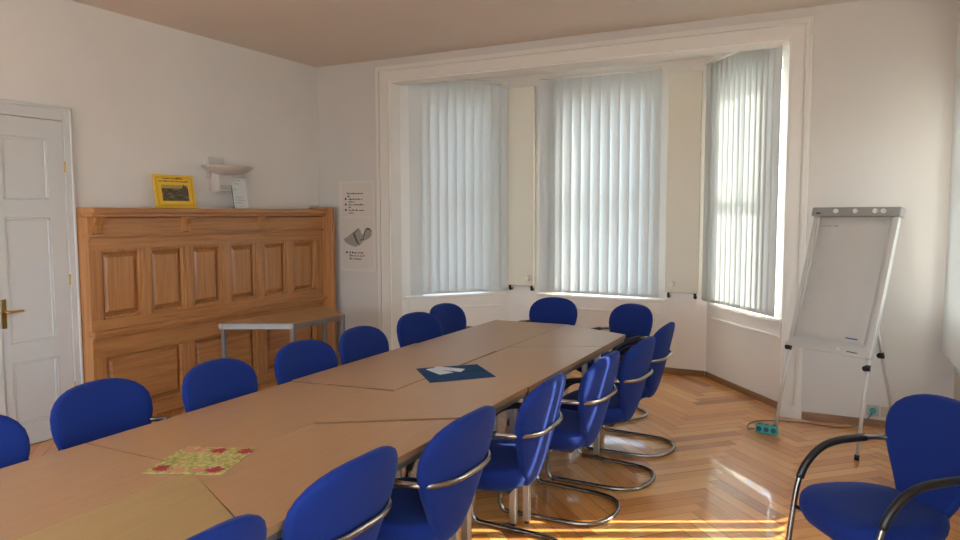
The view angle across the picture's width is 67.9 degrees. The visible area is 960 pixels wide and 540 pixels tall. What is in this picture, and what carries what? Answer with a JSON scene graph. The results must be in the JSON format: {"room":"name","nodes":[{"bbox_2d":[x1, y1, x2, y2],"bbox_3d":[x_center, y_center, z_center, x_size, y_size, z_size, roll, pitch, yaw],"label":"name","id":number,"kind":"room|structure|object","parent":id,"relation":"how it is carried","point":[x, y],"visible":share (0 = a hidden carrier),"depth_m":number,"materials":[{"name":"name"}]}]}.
{"room":"meeting room","nodes":[
{"label":"meeting room","id":0,"kind":"room"},
{"bbox_2d":[0,0,318,217],"bbox_3d":[-3.835,-0.274,3.943,0.200,3.190,9.110,2,5,27],"label":"wall","id":1,"kind":"structure","parent":0,"point":[145,99],"depth_m":5.90,"materials":[{"name":"beige paint"}]},
{"bbox_2d":[0,98,83,444],"bbox_3d":[-3.259,0.057,4.766,0.093,2.400,1.205,2,5,27],"label":"door","id":2,"kind":"structure","parent":1,"relation":"in","point":[41,352],"depth_m":5.05,"materials":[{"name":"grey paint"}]},
{"bbox_2d":[76,207,336,415],"bbox_3d":[-2.281,0.273,6.458,0.291,1.698,2.695,2,5,27],"label":"panelling","id":3,"kind":"object","parent":1,"relation":"attached to","point":[155,293],"visible":0.83,"depth_m":6.05,"materials":[{"name":"brown wood"}]},
{"bbox_2d":[152,174,196,207],"bbox_3d":[-2.552,-0.655,5.965,0.055,0.278,0.380,3,5,31],"label":"framed picture","id":4,"kind":"object","parent":3,"relation":"on","point":[170,191],"visible":0.97,"depth_m":5.95,"materials":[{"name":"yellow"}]},
{"bbox_2d":[161,185,188,200],"bbox_3d":[-2.545,-0.648,5.962,0.039,0.143,0.251,2,5,27],"label":"print","id":5,"kind":"object","parent":4,"relation":"attached to","point":[168,192],"depth_m":5.96,"materials":[{"name":"brown"}]},
{"bbox_2d":[76,208,327,216],"bbox_3d":[-2.309,-0.514,6.393,0.248,0.071,2.626,2,5,27],"label":"shelf","id":6,"kind":"object","parent":3,"relation":"attached to","point":[80,212],"depth_m":5.99,"materials":[{"name":"brown wood"}]},
{"bbox_2d":[231,177,248,208],"bbox_3d":[-2.207,-0.706,6.547,0.051,0.287,0.156,3,5,35],"label":"leaflet","id":7,"kind":"object","parent":3,"relation":"on","point":[239,192],"visible":1,"depth_m":6.55,"materials":[{"name":"white paper"}]},
{"bbox_2d":[201,157,253,191],"bbox_3d":[-2.258,-0.859,6.394,0.320,0.310,0.550,2,5,27],"label":"uplight","id":8,"kind":"object","parent":1,"relation":"attached to","point":[221,177],"visible":1,"depth_m":6.38,"materials":[{"name":"grey ceramic"}]},
{"bbox_2d":[209,172,234,191],"bbox_3d":[-2.333,-0.802,6.468,0.124,0.185,0.195,2,5,27],"label":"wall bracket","id":9,"kind":"object","parent":8,"relation":"attached to","point":[218,182],"depth_m":6.40,"materials":[{"name":"grey"}]},
{"bbox_2d":[400,76,508,325],"bbox_3d":[-0.272,-0.561,7.910,1.393,3.130,0.320,-2,5,-24],"label":"wall","id":10,"kind":"structure","parent":0,"point":[475,316],"depth_m":7.54,"materials":[{"name":"paint"}]},
{"bbox_2d":[404,291,505,310],"bbox_3d":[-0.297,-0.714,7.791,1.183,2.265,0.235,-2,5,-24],"label":"windowsill","id":11,"kind":"structure","parent":10,"relation":"in","point":[483,299],"depth_m":7.80,"materials":[{"name":"white"}]},
{"bbox_2d":[408,79,507,294],"bbox_3d":[-0.218,-0.891,7.652,1.126,2.292,0.042,-2,5,-24],"label":"vertical blind","id":12,"kind":"object","parent":10,"relation":"attached to","point":[458,131],"visible":0.96,"depth_m":7.65,"materials":[{"name":"white fabric"}]},
{"bbox_2d":[71,0,862,67],"bbox_3d":[-1.167,-1.827,2.299,6.340,0.150,9.060,2,5,27],"label":"ceiling","id":13,"kind":"structure","parent":0,"point":[314,33],"depth_m":5.74,"materials":[{"name":"paint"}]},
{"bbox_2d":[29,364,959,539],"bbox_3d":[-0.851,1.431,3.276,6.651,0.121,11.211,2,5,27],"label":"floor","id":14,"kind":"structure","parent":0,"point":[723,479],"depth_m":4.49,"materials":[{"name":"brown wood"}]},
{"bbox_2d":[0,415,30,468],"bbox_3d":[-1.731,0.989,2.514,0.609,0.885,0.550,2,5,27],"label":"armchair","id":15,"kind":"object","parent":14,"relation":"on","point":[14,438],"visible":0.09,"depth_m":2.75,"materials":[{"name":"blue fabric"}]},
{"bbox_2d":[0,443,182,539],"bbox_3d":[-1.543,1.094,2.098,0.612,0.740,1.250,2,5,27],"label":"conference table","id":16,"kind":"object","parent":14,"relation":"on","point":[40,493],"visible":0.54,"depth_m":2.35,"materials":[{"name":"brown wood"}]},
{"bbox_2d":[50,378,170,450],"bbox_3d":[-1.478,0.942,3.111,0.609,0.885,0.550,1,5,19],"label":"armchair","id":17,"kind":"object","parent":14,"relation":"on","point":[90,411],"visible":0.27,"depth_m":3.13,"materials":[{"name":"blue fabric"}]},
{"bbox_2d":[17,474,232,539],"bbox_3d":[-1.060,1.117,1.800,0.605,0.738,1.339,2,5,27],"label":"conference table","id":18,"kind":"object","parent":14,"relation":"on","point":[181,507],"visible":0.91,"depth_m":2.09,"materials":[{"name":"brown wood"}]},
{"bbox_2d":[182,358,257,412],"bbox_3d":[-1.121,0.907,3.551,0.609,0.885,0.550,2,5,20],"label":"armchair","id":19,"kind":"object","parent":14,"relation":"on","point":[208,383],"visible":0.12,"depth_m":3.58,"materials":[{"name":"blue fabric"}]},
{"bbox_2d":[185,514,266,539],"bbox_3d":[-0.871,1.042,1.808,0.609,0.885,0.550,2,5,28],"label":"armchair","id":20,"kind":"object","parent":14,"relation":"on","point":[246,526],"visible":1,"depth_m":1.74,"materials":[{"name":"blue fabric"}]},
{"bbox_2d":[86,382,392,460],"bbox_3d":[-0.977,1.007,3.192,0.612,0.740,1.210,2,5,27],"label":"conference table","id":21,"kind":"object","parent":14,"relation":"on","point":[254,419],"visible":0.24,"depth_m":3.06,"materials":[{"name":"brown wood"}]},
{"bbox_2d":[143,447,256,474],"bbox_3d":[-0.994,0.683,2.566,0.304,0.002,0.280,0,4,4],"label":"patterned napkin","id":22,"kind":"object","parent":21,"relation":"on","point":[187,460],"visible":1,"depth_m":2.55,"materials":[{"name":"yellow paper"}]},
{"bbox_2d":[152,465,171,471],"bbox_3d":[-1.105,0.689,2.484,0.078,0.001,0.070,2,5,27],"label":"print","id":23,"kind":"object","parent":22,"relation":"on","point":[161,468],"depth_m":2.48},
{"bbox_2d":[169,467,184,472],"bbox_3d":[-1.043,0.691,2.459,0.049,0.001,0.059,2,5,27],"label":"print","id":24,"kind":"object","parent":22,"relation":"on","point":[179,469],"depth_m":2.46},
{"bbox_2d":[182,448,193,451],"bbox_3d":[-1.089,0.674,2.668,0.053,0.001,0.051,2,5,27],"label":"print","id":25,"kind":"object","parent":22,"relation":"on","point":[186,450],"depth_m":2.67},
{"bbox_2d":[190,468,203,471],"bbox_3d":[-0.976,0.690,2.466,0.049,0.001,0.057,2,5,27],"label":"print","id":26,"kind":"object","parent":22,"relation":"on","point":[195,469],"depth_m":2.47},
{"bbox_2d":[194,448,206,451],"bbox_3d":[-1.048,0.674,2.670,0.060,0.001,0.057,2,5,27],"label":"print","id":27,"kind":"object","parent":22,"relation":"on","point":[199,449],"depth_m":2.67},
{"bbox_2d":[204,466,225,472],"bbox_3d":[-0.916,0.690,2.466,0.070,0.001,0.069,2,5,27],"label":"print","id":28,"kind":"object","parent":22,"relation":"on","point":[215,469],"depth_m":2.47},
{"bbox_2d":[211,448,229,452],"bbox_3d":[-0.977,0.674,2.669,0.076,0.001,0.069,2,5,27],"label":"print","id":29,"kind":"object","parent":22,"relation":"on","point":[223,449],"depth_m":2.66},
{"bbox_2d":[235,448,252,453],"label":"print","id":30,"kind":"object","parent":22,"relation":"on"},
{"bbox_2d":[218,306,344,364],"bbox_3d":[-1.590,0.770,6.254,0.537,0.740,1.239,3,5,31],"label":"side table","id":31,"kind":"object","parent":14,"relation":"on","point":[293,320],"visible":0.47,"depth_m":6.01,"materials":[{"name":"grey wood"}]},
{"bbox_2d":[195,419,459,539],"bbox_3d":[-0.580,1.046,2.677,0.558,0.740,1.261,2,5,27],"label":"conference table","id":32,"kind":"object","parent":14,"relation":"on","point":[266,483],"visible":0.53,"depth_m":2.57,"materials":[{"name":"brown wood"}]},
{"bbox_2d":[277,446,397,539],"bbox_3d":[-0.585,1.000,2.339,0.609,0.885,0.550,2,5,28],"label":"armchair","id":33,"kind":"object","parent":14,"relation":"on","point":[351,501],"visible":0.95,"depth_m":2.13,"materials":[{"name":"blue fabric"}]},
{"bbox_2d":[274,339,401,477],"bbox_3d":[-0.833,0.864,4.087,0.609,0.885,0.550,2,5,26],"label":"armchair","id":34,"kind":"object","parent":14,"relation":"on","point":[301,358],"visible":0.11,"depth_m":4.13,"materials":[{"name":"blue fabric"}]},
{"bbox_2d":[339,326,410,476],"bbox_3d":[-0.581,0.823,4.607,0.609,0.885,0.550,2,5,25],"label":"armchair","id":35,"kind":"object","parent":14,"relation":"on","point":[357,343],"visible":0.07,"depth_m":4.65,"materials":[{"name":"blue fabric"}]},
{"bbox_2d":[292,343,495,477],"bbox_3d":[-0.448,0.923,4.218,0.609,0.745,1.225,2,5,27],"label":"conference table","id":36,"kind":"object","parent":14,"relation":"on","point":[395,369],"visible":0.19,"depth_m":4.10,"materials":[{"name":"brown wood"}]},
{"bbox_2d":[397,312,441,347],"bbox_3d":[-0.287,0.772,5.260,0.609,0.885,0.550,3,5,32],"label":"armchair","id":37,"kind":"object","parent":14,"relation":"on","point":[414,327],"visible":0.14,"depth_m":5.33,"materials":[{"name":"blue fabric"}]},
{"bbox_2d":[314,377,527,539],"bbox_3d":[-0.159,0.980,3.490,0.558,0.745,1.283,2,5,27],"label":"conference table","id":38,"kind":"object","parent":14,"relation":"on","point":[422,400],"visible":0.46,"depth_m":3.37,"materials":[{"name":"brown wood"}]},
{"bbox_2d":[417,364,495,382],"bbox_3d":[-0.139,0.568,3.944,0.376,0.004,0.354,-2,5,-19],"label":"napkin","id":39,"kind":"object","parent":38,"relation":"on","point":[474,371],"visible":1,"depth_m":3.90,"materials":[{"name":"blue paper"}]},
{"bbox_2d":[426,368,452,374],"bbox_3d":[-0.232,0.563,3.981,0.092,0.001,0.164,-4,6,-37],"label":"leaflet","id":40,"kind":"object","parent":39,"relation":"on","point":[437,371],"visible":1,"depth_m":3.96,"materials":[{"name":"white paper"}]},
{"bbox_2d":[432,366,463,371],"bbox_3d":[-0.177,0.560,4.034,0.189,0.001,0.076,2,5,23],"label":"leaflet","id":41,"kind":"object","parent":39,"relation":"on","point":[437,367],"visible":1,"depth_m":4.02,"materials":[{"name":"white paper"}]},
{"bbox_2d":[376,405,495,539],"bbox_3d":[-0.246,0.961,2.831,0.609,0.885,0.550,2,5,29],"label":"armchair","id":42,"kind":"object","parent":14,"relation":"on","point":[433,505],"visible":0.63,"depth_m":2.63,"materials":[{"name":"blue fabric"}]},
{"bbox_2d":[430,303,472,335],"bbox_3d":[-0.094,0.729,5.808,0.609,0.885,0.550,2,5,29],"label":"armchair","id":43,"kind":"object","parent":14,"relation":"on","point":[452,318],"visible":0.09,"depth_m":5.91,"materials":[{"name":"blue fabric"}]},
{"bbox_2d":[420,320,565,431],"bbox_3d":[0.126,0.838,5.327,0.611,0.740,1.267,2,5,27],"label":"conference table","id":44,"kind":"object","parent":14,"relation":"on","point":[496,335],"visible":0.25,"depth_m":5.20,"materials":[{"name":"brown wood"}]},
{"bbox_2d":[471,372,565,539],"bbox_3d":[0.109,0.916,3.393,0.609,0.885,0.550,2,5,25],"label":"armchair","id":45,"kind":"object","parent":14,"relation":"on","point":[513,464],"visible":0.59,"depth_m":3.20,"materials":[{"name":"blue fabric"}]},
{"bbox_2d":[464,346,603,523],"bbox_3d":[0.290,0.913,4.358,0.558,0.740,1.258,2,5,27],"label":"conference table","id":46,"kind":"object","parent":14,"relation":"on","point":[530,367],"visible":0.56,"depth_m":4.25,"materials":[{"name":"brown wood"}]},
{"bbox_2d":[520,297,576,325],"bbox_3d":[0.510,0.699,6.171,0.550,0.885,0.609,4,6,44],"label":"armchair","id":47,"kind":"object","parent":14,"relation":"on","point":[555,310],"visible":0.16,"depth_m":6.29,"materials":[{"name":"blue fabric"}]},
{"bbox_2d":[498,351,620,525],"bbox_3d":[0.471,0.873,3.944,0.609,0.885,0.550,2,5,28],"label":"armchair","id":48,"kind":"object","parent":14,"relation":"on","point":[580,428],"visible":0.67,"depth_m":3.75,"materials":[{"name":"blue fabric"}]},
{"bbox_2d":[510,324,625,453],"bbox_3d":[0.688,0.853,5.128,0.558,0.740,1.105,2,5,27],"label":"conference table","id":49,"kind":"object","parent":14,"relation":"on","point":[566,335],"visible":0.27,"depth_m":5.07,"materials":[{"name":"brown wood"}]},
{"bbox_2d":[545,336,655,490],"bbox_3d":[0.778,0.836,4.412,0.609,0.885,0.550,2,5,30],"label":"armchair","id":50,"kind":"object","parent":14,"relation":"on","point":[634,369],"visible":0.58,"depth_m":4.22,"materials":[{"name":"blue fabric"}]},
{"bbox_2d":[575,303,652,423],"bbox_3d":[1.057,0.730,5.757,0.609,0.885,0.550,-2,5,-27],"label":"armchair","id":51,"kind":"object","parent":14,"relation":"on","point":[635,321],"visible":0.41,"depth_m":5.78,"materials":[{"name":"blue fabric"}]},
{"bbox_2d":[582,322,675,457],"bbox_3d":[1.056,0.791,4.979,0.609,0.885,0.550,2,5,27],"label":"armchair","id":52,"kind":"object","parent":14,"relation":"on","point":[663,336],"visible":0.49,"depth_m":4.79,"materials":[{"name":"blue fabric"}]},
{"bbox_2d":[755,423,777,434],"bbox_3d":[2.121,1.175,5.276,0.152,0.066,0.054,3,5,33],"label":"power strip","id":53,"kind":"object","parent":14,"relation":"on","point":[770,429],"visible":1,"depth_m":5.25,"materials":[{"name":"teal plastic"}]},
{"bbox_2d":[747,413,871,428],"bbox_3d":[2.481,1.132,5.478,0.952,0.121,0.276,-1,4,-5],"label":"power cable","id":54,"kind":"object","parent":14,"relation":"on","point":[871,413],"visible":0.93,"depth_m":5.47,"materials":[{"name":"grey plastic"}]},
{"bbox_2d":[774,207,905,460],"bbox_3d":[2.604,0.388,5.078,0.686,1.664,0.736,-2,5,-28],"label":"easel","id":55,"kind":"object","parent":14,"relation":"on","point":[840,302],"visible":0.92,"depth_m":4.93,"materials":[{"name":"grey"}]},
{"bbox_2d":[785,336,870,359],"bbox_3d":[2.398,0.539,4.942,0.067,0.070,0.620,-2,5,-28],"label":"tray","id":56,"kind":"object","parent":55,"relation":"on","point":[809,342],"depth_m":4.91,"materials":[{"name":"white plastic"}]},
{"bbox_2d":[786,394,959,539],"bbox_3d":[1.619,0.957,2.829,0.609,0.885,0.550,-1,4,-8],"label":"armchair","id":57,"kind":"object","parent":14,"relation":"on","point":[922,434],"visible":1,"depth_m":2.82,"materials":[{"name":"blue fabric"}]},
{"bbox_2d":[508,57,712,375],"bbox_3d":[1.357,-0.543,7.641,2.410,3.130,0.320,2,5,27],"label":"wall","id":58,"kind":"structure","parent":0,"point":[689,314],"depth_m":7.22,"materials":[{"name":"paint"}]},
{"bbox_2d":[508,86,534,290],"bbox_3d":[0.440,-0.880,7.823,0.320,2.224,0.149,2,5,27],"label":"panel radiator","id":59,"kind":"object","parent":58,"relation":"attached to","point":[521,100],"visible":1,"depth_m":7.81,"materials":[{"name":"beige metal"}]},
{"bbox_2d":[539,65,661,297],"bbox_3d":[1.218,-0.886,7.422,1.313,2.312,0.042,2,5,27],"label":"vertical blind","id":60,"kind":"object","parent":58,"relation":"attached to","point":[600,136],"visible":1,"depth_m":7.40,"materials":[{"name":"white fabric"}]},
{"bbox_2d":[537,293,665,314],"bbox_3d":[1.304,-0.700,7.558,1.400,2.265,0.235,2,5,27],"label":"window","id":61,"kind":"structure","parent":58,"relation":"in","point":[582,302],"depth_m":7.53,"materials":[{"name":"white"}]},
{"bbox_2d":[663,367,703,376],"bbox_3d":[1.284,1.000,7.611,2.150,0.058,0.016,2,5,27],"label":"baseboard","id":62,"kind":"structure","parent":58,"relation":"attached to","point":[666,369],"depth_m":7.20,"materials":[{"name":"brown wood"}]},
{"bbox_2d":[665,70,702,298],"bbox_3d":[2.000,-0.821,7.021,0.320,2.224,0.149,2,5,27],"label":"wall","id":63,"kind":"structure","parent":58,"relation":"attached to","point":[685,88],"depth_m":7.02,"materials":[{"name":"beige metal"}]},
{"bbox_2d":[501,53,720,76],"bbox_3d":[1.126,-2.120,7.094,4.553,0.100,1.340,2,5,27],"label":"ceiling","id":64,"kind":"structure","parent":0,"point":[711,55],"depth_m":7.27,"materials":[{"name":"paint"}]},
{"bbox_2d":[316,0,959,420],"bbox_3d":[0.949,-0.493,6.620,5.840,3.190,0.450,2,5,27],"label":"wall","id":65,"kind":"structure","parent":0,"point":[883,71],"depth_m":5.33,"materials":[{"name":"beige paint"}]},
{"bbox_2d":[339,181,375,271],"bbox_3d":[-1.294,-0.458,7.525,0.470,0.950,0.008,2,5,27],"label":"poster","id":66,"kind":"object","parent":65,"relation":"attached to","point":[357,202],"visible":1,"depth_m":7.52,"materials":[{"name":"beige paper"}]},
{"bbox_2d":[375,16,813,418],"bbox_3d":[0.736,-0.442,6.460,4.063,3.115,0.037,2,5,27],"label":"trim","id":67,"kind":"structure","parent":65,"relation":"attached to","point":[800,30],"depth_m":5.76,"materials":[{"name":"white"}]},
{"bbox_2d":[801,411,884,427],"bbox_3d":[2.996,1.166,5.430,1.001,0.058,0.016,2,5,27],"label":"baseboard","id":68,"kind":"structure","parent":65,"relation":"attached to","point":[805,415],"depth_m":5.52,"materials":[{"name":"brown wood"}]},
{"bbox_2d":[866,405,879,416],"bbox_3d":[2.982,1.071,5.413,0.084,0.084,0.045,2,5,27],"label":"wall outlet","id":69,"kind":"object","parent":65,"relation":"attached to","point":[874,409],"visible":1,"depth_m":5.42,"materials":[{"name":"grey"}]},
{"bbox_2d":[881,406,888,417],"bbox_3d":[3.075,1.073,5.383,0.084,0.084,0.014,2,5,27],"label":"wall outlet","id":70,"kind":"object","parent":65,"relation":"attached to","point":[884,410],"visible":0.5,"depth_m":5.39,"materials":[{"name":"beige plastic"}]},
{"bbox_2d":[706,46,789,401],"bbox_3d":[2.515,-0.455,6.475,0.320,3.130,1.382,-1,5,-11],"label":"wall","id":71,"kind":"structure","parent":0,"point":[748,359],"depth_m":6.21,"materials":[{"name":"paint"}]},
{"bbox_2d":[705,371,777,408],"bbox_3d":[2.364,1.083,6.509,0.016,0.058,1.234,-1,5,-11],"label":"baseboard","id":72,"kind":"structure","parent":71,"relation":"attached to","point":[754,395],"depth_m":6.44,"materials":[{"name":"brown wood"}]},
{"bbox_2d":[707,61,782,337],"bbox_3d":[2.446,-0.629,6.356,0.235,2.305,1.162,-1,5,-11],"label":"window","id":73,"kind":"structure","parent":71,"relation":"in","point":[759,323],"depth_m":6.33,"materials":[{"name":"white"}]},
{"bbox_2d":[701,45,782,316],"bbox_3d":[2.293,-0.804,6.344,0.043,2.312,1.240,-1,5,-11],"label":"vertical blind","id":74,"kind":"object","parent":73,"relation":"attached to","point":[743,117],"visible":0.92,"depth_m":6.28,"materials":[{"name":"white fabric"}]},
{"bbox_2d":[953,369,959,400],"bbox_3d":[1.578,-0.069,1.159,0.300,3.190,9.310,2,5,27],"label":"wall","id":75,"kind":"structure","parent":0,"point":[957,377],"depth_m":5.05,"materials":[{"name":"beige paint"}]},
{"bbox_2d":[942,13,959,375],"bbox_3d":[2.636,-0.488,3.688,0.053,2.332,2.899,2,5,27],"label":"vertical blind","id":76,"kind":"object","parent":75,"relation":"attached to","point":[950,337],"visible":1,"depth_m":4.74,"materials":[{"name":"white fabric"}]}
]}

